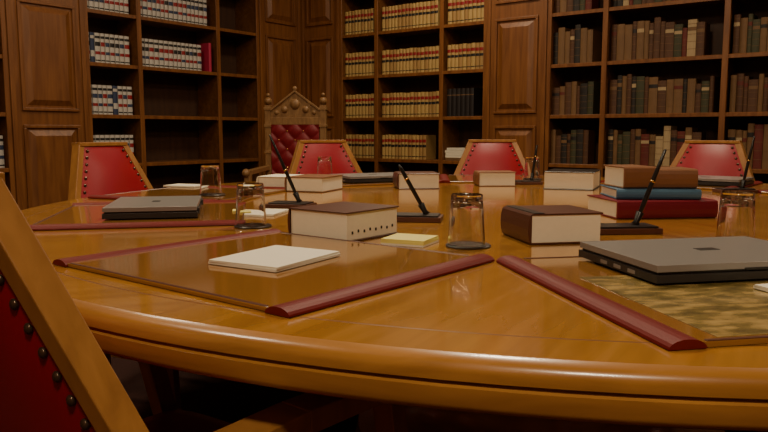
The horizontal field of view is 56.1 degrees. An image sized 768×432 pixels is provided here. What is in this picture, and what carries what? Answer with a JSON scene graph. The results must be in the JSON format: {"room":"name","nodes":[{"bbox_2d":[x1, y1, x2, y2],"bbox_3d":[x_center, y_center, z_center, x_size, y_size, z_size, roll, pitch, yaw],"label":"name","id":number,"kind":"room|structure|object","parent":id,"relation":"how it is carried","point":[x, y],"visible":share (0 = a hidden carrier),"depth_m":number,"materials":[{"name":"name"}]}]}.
{"room":"law library","nodes":[
{"label":"law library","id":0,"kind":"room"},
{"bbox_2d":[111,357,758,431],"bbox_3d":[0.447,0.722,2.482,8.920,0.050,7.320,5,8,37],"label":"floor","id":1,"kind":"structure","parent":0,"point":[229,401],"depth_m":2.69,"materials":[{"name":"carpet"}]},
{"bbox_2d":[0,0,15,200],"bbox_3d":[-3.251,-1.062,4.353,0.328,3.060,1.770,5,8,37],"label":"bookcase","id":2,"kind":"object","parent":1,"relation":"on","point":[5,105],"visible":0.46,"depth_m":5.00,"materials":[{"name":"brown wood"}]},
{"bbox_2d":[104,353,111,366],"bbox_3d":[-1.028,0.301,1.824,0.575,0.942,0.622,-2,7,-14],"label":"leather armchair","id":3,"kind":"object","parent":1,"relation":"on","point":[108,356],"visible":0.02,"depth_m":2.15,"materials":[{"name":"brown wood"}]},
{"bbox_2d":[68,142,181,407],"bbox_3d":[-0.860,0.193,2.755,0.575,0.942,0.622,3,7,23],"label":"leather armchair","id":4,"kind":"object","parent":1,"relation":"on","point":[96,168],"visible":0.31,"depth_m":2.74,"materials":[{"name":"red leather"}]},
{"bbox_2d":[83,0,261,188],"bbox_3d":[-1.836,-1.280,6.218,0.328,3.060,1.779,5,8,37],"label":"bookcase","id":5,"kind":"object","parent":1,"relation":"on","point":[182,121],"visible":0.39,"depth_m":6.47,"materials":[{"name":"brown wood"}]},
{"bbox_2d":[0,0,211,167],"bbox_3d":[-2.666,-1.437,5.030,0.200,2.185,3.549,5,8,37],"label":"books","id":6,"kind":"object","parent":5,"relation":"in","point":[103,48],"visible":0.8,"depth_m":5.84,"materials":[{"name":"grey paper"}]},
{"bbox_2d":[0,172,407,431],"bbox_3d":[-0.342,0.392,1.045,0.622,0.942,0.575,5,8,35],"label":"leather armchair","id":7,"kind":"object","parent":1,"relation":"on","point":[55,375],"visible":0.87,"depth_m":0.74,"materials":[{"name":"brown wood"}]},
{"bbox_2d":[242,86,327,181],"bbox_3d":[-0.768,-0.375,5.813,0.626,1.358,0.535,1,7,8],"label":"chair","id":8,"kind":"object","parent":1,"relation":"on","point":[292,121],"visible":0.53,"depth_m":5.98,"materials":[{"name":"brown wood"}]},
{"bbox_2d":[288,140,361,173],"bbox_3d":[-0.190,0.112,3.449,0.622,0.942,0.575,-3,8,-27],"label":"leather armchair","id":9,"kind":"object","parent":1,"relation":"on","point":[306,153],"visible":0.23,"depth_m":3.60,"materials":[{"name":"red leather"}]},
{"bbox_2d":[21,177,767,431],"bbox_3d":[0.470,0.347,2.205,3.040,0.760,3.040,0,7,0],"label":"conference table","id":10,"kind":"object","parent":1,"relation":"on","point":[488,347],"visible":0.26,"depth_m":0.81,"materials":[{"name":"brown wood"}]},
{"bbox_2d":[30,200,235,230],"bbox_3d":[-0.625,-0.009,1.926,0.488,0.011,0.564,-1,7,-12],"label":"desk pad","id":11,"kind":"object","parent":10,"relation":"on","point":[77,216],"visible":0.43,"depth_m":1.77,"materials":[{"name":"red leather"}]},
{"bbox_2d":[102,196,202,218],"bbox_3d":[-0.604,-0.025,1.916,0.230,0.031,0.311,-1,7,-12],"label":"closed laptop","id":12,"kind":"object","parent":11,"relation":"on","point":[149,206],"visible":1,"depth_m":1.78,"materials":[{"name":"grey aluminium metal"},{"name":"black plastic"}]},
{"bbox_2d":[88,185,286,199],"bbox_3d":[-0.658,-0.084,2.568,0.488,0.011,0.564,2,7,20],"label":"desk pad","id":13,"kind":"object","parent":10,"relation":"on","point":[230,191],"visible":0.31,"depth_m":2.51,"materials":[{"name":"red leather"}]},
{"bbox_2d":[163,184,199,187],"bbox_3d":[-0.780,-0.120,2.835,0.142,0.006,0.103,2,7,20],"label":"notepad","id":14,"kind":"object","parent":13,"relation":"on","point":[170,185],"visible":0.79,"depth_m":2.80,"materials":[{"name":"beige paper"}]},
{"bbox_2d":[199,193,224,195],"bbox_3d":[-0.582,-0.073,2.441,0.088,0.004,0.088,0,7,0],"label":"coaster","id":15,"kind":"object","parent":13,"relation":"on","point":[222,193],"visible":0.68,"depth_m":2.42,"materials":[{"name":"brown"}]},
{"bbox_2d":[200,165,221,194],"bbox_3d":[-0.586,-0.123,2.432,0.072,0.097,0.072,0,7,0],"label":"glass tumbler","id":16,"kind":"object","parent":15,"relation":"on","point":[210,180],"visible":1,"depth_m":2.40,"materials":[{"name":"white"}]},
{"bbox_2d":[234,223,271,228],"bbox_3d":[-0.306,0.023,1.682,0.088,0.004,0.088,0,7,0],"label":"coaster","id":17,"kind":"object","parent":10,"relation":"on","point":[267,225],"visible":0.59,"depth_m":1.65,"materials":[{"name":"brown"}]},
{"bbox_2d":[235,182,266,226],"bbox_3d":[-0.310,-0.028,1.673,0.072,0.097,0.072,0,7,0],"label":"glass tumbler","id":18,"kind":"object","parent":17,"relation":"on","point":[250,198],"visible":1,"depth_m":1.65,"materials":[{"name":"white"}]},
{"bbox_2d":[53,229,494,317],"bbox_3d":[-0.182,0.074,1.214,0.564,0.011,0.483,5,8,38],"label":"desk pad","id":19,"kind":"object","parent":10,"relation":"on","point":[362,269],"visible":0.99,"depth_m":1.12,"materials":[{"name":"red leather"}]},
{"bbox_2d":[208,245,340,271],"bbox_3d":[-0.180,0.069,1.206,0.144,0.007,0.178,4,8,31],"label":"notepad","id":20,"kind":"object","parent":19,"relation":"on","point":[275,258],"visible":1,"depth_m":1.18,"materials":[{"name":"beige paper"}]},
{"bbox_2d":[266,209,288,215],"bbox_3d":[-0.345,-0.011,1.962,0.142,0.006,0.133,1,7,12],"label":"notepad","id":21,"kind":"object","parent":10,"relation":"on","point":[269,212],"visible":0.36,"depth_m":1.95,"materials":[{"name":"beige paper"}]},
{"bbox_2d":[256,174,302,186],"bbox_3d":[-0.404,-0.135,2.834,0.138,0.050,0.170,2,7,15],"label":"book","id":22,"kind":"object","parent":10,"relation":"on","point":[273,180],"visible":0.47,"depth_m":2.76,"materials":[{"name":"beige paper"}]},
{"bbox_2d":[265,135,316,208],"bbox_3d":[-0.272,-0.130,2.099,0.130,0.211,0.080,2,7,15],"label":"pen","id":23,"kind":"object","parent":10,"relation":"on","point":[281,204],"visible":0.98,"depth_m":2.08,"materials":[{"name":"black plastic"}]},
{"bbox_2d":[284,174,343,192],"bbox_3d":[-0.264,-0.126,2.735,0.158,0.055,0.190,2,7,20],"label":"book","id":24,"kind":"object","parent":10,"relation":"on","point":[321,183],"visible":0.96,"depth_m":2.66,"materials":[{"name":"beige paper"}]},
{"bbox_2d":[288,201,398,240],"bbox_3d":[-0.086,0.010,1.544,0.168,0.061,0.172,5,8,38],"label":"book","id":25,"kind":"object","parent":10,"relation":"on","point":[354,221],"visible":0.95,"depth_m":1.49,"materials":[{"name":"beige paper"}]},
{"bbox_2d":[342,180,444,186],"bbox_3d":[-0.086,-0.160,3.217,0.564,0.011,0.488,-3,8,-27],"label":"desk blotter","id":26,"kind":"object","parent":10,"relation":"on","point":[344,184],"visible":0.15,"depth_m":3.00,"materials":[{"name":"red leather"}]},
{"bbox_2d":[338,172,393,182],"bbox_3d":[-0.051,-0.169,3.163,0.321,0.029,0.235,-3,7,-27],"label":"closed laptop","id":27,"kind":"object","parent":26,"relation":"on","point":[384,176],"visible":0.59,"depth_m":3.05,"materials":[{"name":"grey metal"}]},
{"bbox_3d":[-0.266,-0.172,3.285,0.088,0.004,0.088,0,7,0],"label":"coaster","id":28,"kind":"object","parent":26,"relation":"on","visible":0},
{"bbox_2d":[317,156,331,173],"bbox_3d":[-0.270,-0.222,3.276,0.072,0.097,0.072,0,7,0],"label":"glass tumbler","id":29,"kind":"object","parent":28,"relation":"on","point":[324,166],"visible":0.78,"depth_m":3.25,"materials":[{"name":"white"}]},
{"bbox_2d":[381,233,438,247],"bbox_3d":[0.052,0.048,1.430,0.091,0.012,0.086,3,7,25],"label":"notepad","id":30,"kind":"object","parent":10,"relation":"on","point":[398,239],"visible":0.98,"depth_m":1.41,"materials":[{"name":"beige paper"}]},
{"bbox_2d":[393,171,439,188],"bbox_3d":[0.126,-0.143,2.862,0.168,0.060,0.160,-1,7,-5],"label":"book","id":31,"kind":"object","parent":10,"relation":"on","point":[419,179],"visible":1,"depth_m":2.79,"materials":[{"name":"beige paper"}]},
{"bbox_2d":[397,165,443,222],"bbox_3d":[0.080,-0.058,1.790,0.130,0.140,0.080,1,7,10],"label":"pen","id":32,"kind":"object","parent":10,"relation":"on","point":[426,216],"visible":0.94,"depth_m":1.77,"materials":[{"name":"black"}]},
{"bbox_2d":[446,242,490,249],"bbox_3d":[0.163,0.056,1.394,0.088,0.004,0.088,0,7,0],"label":"coaster","id":33,"kind":"object","parent":10,"relation":"on","point":[487,245],"visible":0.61,"depth_m":1.36,"materials":[{"name":"brown"}]},
{"bbox_2d":[448,193,484,246],"bbox_3d":[0.159,0.006,1.385,0.072,0.097,0.072,0,7,0],"label":"glass tumbler","id":34,"kind":"object","parent":33,"relation":"on","point":[466,218],"visible":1,"depth_m":1.36,"materials":[{"name":"clear glass"}]},
{"bbox_2d":[439,174,543,182],"bbox_3d":[0.543,-0.176,3.350,0.564,0.011,0.488,0,7,3],"label":"desk pad","id":35,"kind":"object","parent":10,"relation":"on","point":[448,178],"visible":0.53,"depth_m":3.32,"materials":[{"name":"red leather"}]},
{"bbox_3d":[0.672,-0.168,3.255,0.088,0.004,0.088,0,7,0],"label":"coaster","id":36,"kind":"object","parent":35,"relation":"on","visible":0},
{"bbox_2d":[524,157,539,178],"bbox_3d":[0.668,-0.218,3.247,0.072,0.097,0.072,0,7,0],"label":"glass tumbler","id":37,"kind":"object","parent":36,"relation":"on","point":[528,160],"visible":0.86,"depth_m":3.22,"materials":[{"name":"clear glass"}]},
{"bbox_2d":[473,170,515,185],"bbox_3d":[0.456,-0.156,2.982,0.158,0.058,0.120,0,7,-2],"label":"book","id":38,"kind":"object","parent":10,"relation":"on","point":[480,177],"visible":1,"depth_m":2.93,"materials":[{"name":"beige paper"}]},
{"bbox_2d":[515,145,542,184],"bbox_3d":[0.600,-0.218,3.045,0.130,0.166,0.080,0,7,0],"label":"pen","id":39,"kind":"object","parent":10,"relation":"on","point":[531,181],"visible":0.89,"depth_m":3.04,"materials":[{"name":"black"}]},
{"bbox_2d":[500,205,602,244],"bbox_3d":[0.343,0.015,1.491,0.158,0.062,0.156,-1,7,-11],"label":"book","id":40,"kind":"object","parent":10,"relation":"on","point":[536,224],"visible":0.96,"depth_m":1.42,"materials":[{"name":"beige paper"}]},
{"bbox_2d":[543,169,600,189],"bbox_3d":[0.751,-0.148,2.866,0.190,0.068,0.248,3,7,22],"label":"book","id":41,"kind":"object","parent":10,"relation":"on","point":[565,179],"visible":0.96,"depth_m":2.76,"materials":[{"name":"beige paper"}]},
{"bbox_2d":[496,255,767,350],"bbox_3d":[0.515,0.096,1.026,0.564,0.011,0.508,-1,7,-11],"label":"desk pad","id":42,"kind":"object","parent":10,"relation":"on","point":[687,315],"visible":0.81,"depth_m":0.91,"materials":[{"name":"red leather"}]},
{"bbox_2d":[579,236,767,283],"bbox_3d":[0.509,0.066,1.142,0.321,0.029,0.235,-1,7,-12],"label":"closed laptop","id":43,"kind":"object","parent":42,"relation":"on","point":[675,260],"visible":1,"depth_m":1.07,"materials":[{"name":"grey metal"}]},
{"bbox_2d":[753,283,767,291],"bbox_3d":[0.590,0.097,0.968,0.161,0.006,0.073,-2,7,-14],"label":"notepad","id":44,"kind":"object","parent":42,"relation":"on","point":[764,287],"visible":1,"depth_m":0.97,"materials":[{"name":"beige paper"}]},
{"bbox_2d":[600,149,666,234],"bbox_3d":[0.533,-0.055,1.580,0.167,0.182,0.080,-1,7,-5],"label":"pen","id":45,"kind":"object","parent":10,"relation":"on","point":[634,227],"visible":0.91,"depth_m":1.57,"materials":[{"name":"black plastic"}]},
{"bbox_2d":[587,195,717,218],"bbox_3d":[0.711,-0.027,1.926,0.270,0.046,0.198,-1,7,-7],"label":"book","id":46,"kind":"object","parent":10,"relation":"on","point":[610,207],"visible":0.78,"depth_m":1.84,"materials":[{"name":"red paper"}]},
{"bbox_2d":[600,185,701,198],"bbox_3d":[0.710,-0.065,1.931,0.215,0.026,0.168,0,7,2],"label":"book","id":47,"kind":"object","parent":46,"relation":"on","point":[613,192],"visible":0.86,"depth_m":1.85,"materials":[{"name":"blue paper"}]},
{"bbox_2d":[603,164,655,187],"bbox_3d":[0.655,-0.107,1.927,0.085,0.056,0.138,-1,7,-6],"label":"book","id":48,"kind":"object","parent":47,"relation":"on","point":[624,175],"visible":0.96,"depth_m":1.86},
{"bbox_2d":[654,167,697,187],"bbox_3d":[0.760,-0.104,1.927,0.110,0.050,0.138,0,7,4],"label":"book","id":49,"kind":"object","parent":47,"relation":"on","point":[668,177],"visible":0.76,"depth_m":1.86,"materials":[{"name":"brown leather"}]},
{"bbox_2d":[600,180,762,189],"bbox_3d":[1.246,-0.143,3.069,0.564,0.011,0.488,6,9,40],"label":"desk pad","id":50,"kind":"object","parent":10,"relation":"on","point":[708,187],"visible":0.23,"depth_m":2.88,"materials":[{"name":"red leather"}]},
{"bbox_2d":[698,175,753,185],"bbox_3d":[1.331,-0.148,2.984,0.321,0.029,0.235,6,9,40],"label":"closed laptop","id":51,"kind":"object","parent":50,"relation":"on","point":[702,179],"visible":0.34,"depth_m":2.87,"materials":[{"name":"grey metal"}]},
{"bbox_2d":[712,136,757,192],"bbox_3d":[1.280,-0.188,2.616,0.130,0.205,0.080,0,7,0],"label":"pen","id":52,"kind":"object","parent":10,"relation":"on","point":[743,182],"visible":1,"depth_m":2.61,"materials":[{"name":"black"}]},
{"bbox_2d":[758,190,767,193],"bbox_3d":[1.644,-0.066,2.408,0.488,0.011,0.564,-1,7,-12],"label":"desk pad","id":53,"kind":"object","parent":10,"relation":"on","point":[759,191],"visible":0.67,"depth_m":2.60,"materials":[{"name":"red leather"}]},
{"bbox_3d":[0.704,0.051,1.439,0.088,0.004,0.088,0,7,0],"label":"coaster","id":54,"kind":"object","parent":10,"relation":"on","visible":0},
{"bbox_2d":[716,191,755,237],"bbox_3d":[0.700,0.001,1.430,0.072,0.097,0.072,0,7,0],"label":"glass tumbler","id":55,"kind":"object","parent":54,"relation":"on","point":[736,214],"visible":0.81,"depth_m":1.40,"materials":[{"name":"clear glass"}]},
{"bbox_2d":[339,0,486,174],"bbox_3d":[0.306,-1.328,6.630,1.619,3.060,0.328,5,8,37],"label":"bookcase","id":56,"kind":"object","parent":1,"relation":"on","point":[450,131],"visible":0.35,"depth_m":6.73,"materials":[{"name":"brown wood"}]},
{"bbox_2d":[345,0,483,159],"bbox_3d":[0.296,-1.619,6.592,1.539,2.185,0.206,5,8,37],"label":"books","id":57,"kind":"object","parent":56,"relation":"in","point":[460,101],"visible":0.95,"depth_m":6.56,"materials":[{"name":"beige paper"}]},
{"bbox_2d":[454,139,524,174],"bbox_3d":[0.557,0.093,3.607,0.622,0.942,0.575,0,7,3],"label":"leather armchair","id":58,"kind":"object","parent":1,"relation":"on","point":[478,154],"visible":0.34,"depth_m":3.78,"materials":[{"name":"red leather"}]},
{"bbox_2d":[544,0,767,183],"bbox_3d":[2.091,-1.172,5.294,1.780,3.060,0.328,5,8,37],"label":"bookcase","id":59,"kind":"object","parent":1,"relation":"on","point":[720,61],"visible":0.39,"depth_m":5.39,"materials":[{"name":"brown wood"}]},
{"bbox_2d":[550,0,767,168],"bbox_3d":[2.952,-1.419,4.591,3.894,2.252,0.192,5,8,37],"label":"books","id":60,"kind":"object","parent":59,"relation":"in","point":[660,38],"visible":0.91,"depth_m":5.29,"materials":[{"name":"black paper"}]},
{"bbox_2d":[670,140,754,180],"bbox_3d":[1.391,0.132,3.274,0.622,0.942,0.575,6,9,40],"label":"leather armchair","id":61,"kind":"object","parent":1,"relation":"on","point":[710,157],"visible":0.23,"depth_m":3.38,"materials":[{"name":"red leather"}]},
{"bbox_3d":[2.621,-1.227,5.159,8.920,3.200,0.095,5,8,37],"label":"wall","id":62,"kind":"structure","parent":0,"visible":0},
{"bbox_2d":[300,0,339,139],"bbox_3d":[-0.542,-1.401,7.257,0.494,3.060,0.340,5,8,37],"label":"wood panelling","id":63,"kind":"object","parent":62,"relation":"attached to","point":[320,73],"visible":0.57,"depth_m":7.08,"materials":[{"name":"brown wood"}]},
{"bbox_2d":[485,0,547,174],"bbox_3d":[1.163,-1.252,5.981,0.533,3.060,0.340,5,8,37],"label":"wood panelling","id":64,"kind":"object","parent":62,"relation":"attached to","point":[516,53],"visible":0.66,"depth_m":5.85,"materials":[{"name":"brown wood"}]},
{"bbox_3d":[-3.106,-1.196,4.893,0.095,3.200,7.225,5,8,37],"label":"wall","id":65,"kind":"structure","parent":0,"visible":0},
{"bbox_2d":[4,0,89,209],"bbox_3d":[-2.540,-1.170,5.280,0.340,3.060,0.574,5,8,37],"label":"wood panelling","id":66,"kind":"object","parent":65,"relation":"attached to","point":[46,48],"visible":0.65,"depth_m":5.18,"materials":[{"name":"brown wood"}]},
{"bbox_2d":[258,0,301,175],"bbox_3d":[-1.129,-1.387,7.140,0.340,3.060,0.553,5,8,37],"label":"wood panelling","id":67,"kind":"object","parent":65,"relation":"attached to","point":[279,20],"visible":0.33,"depth_m":6.98,"materials":[{"name":"brown wood"}]}
]}

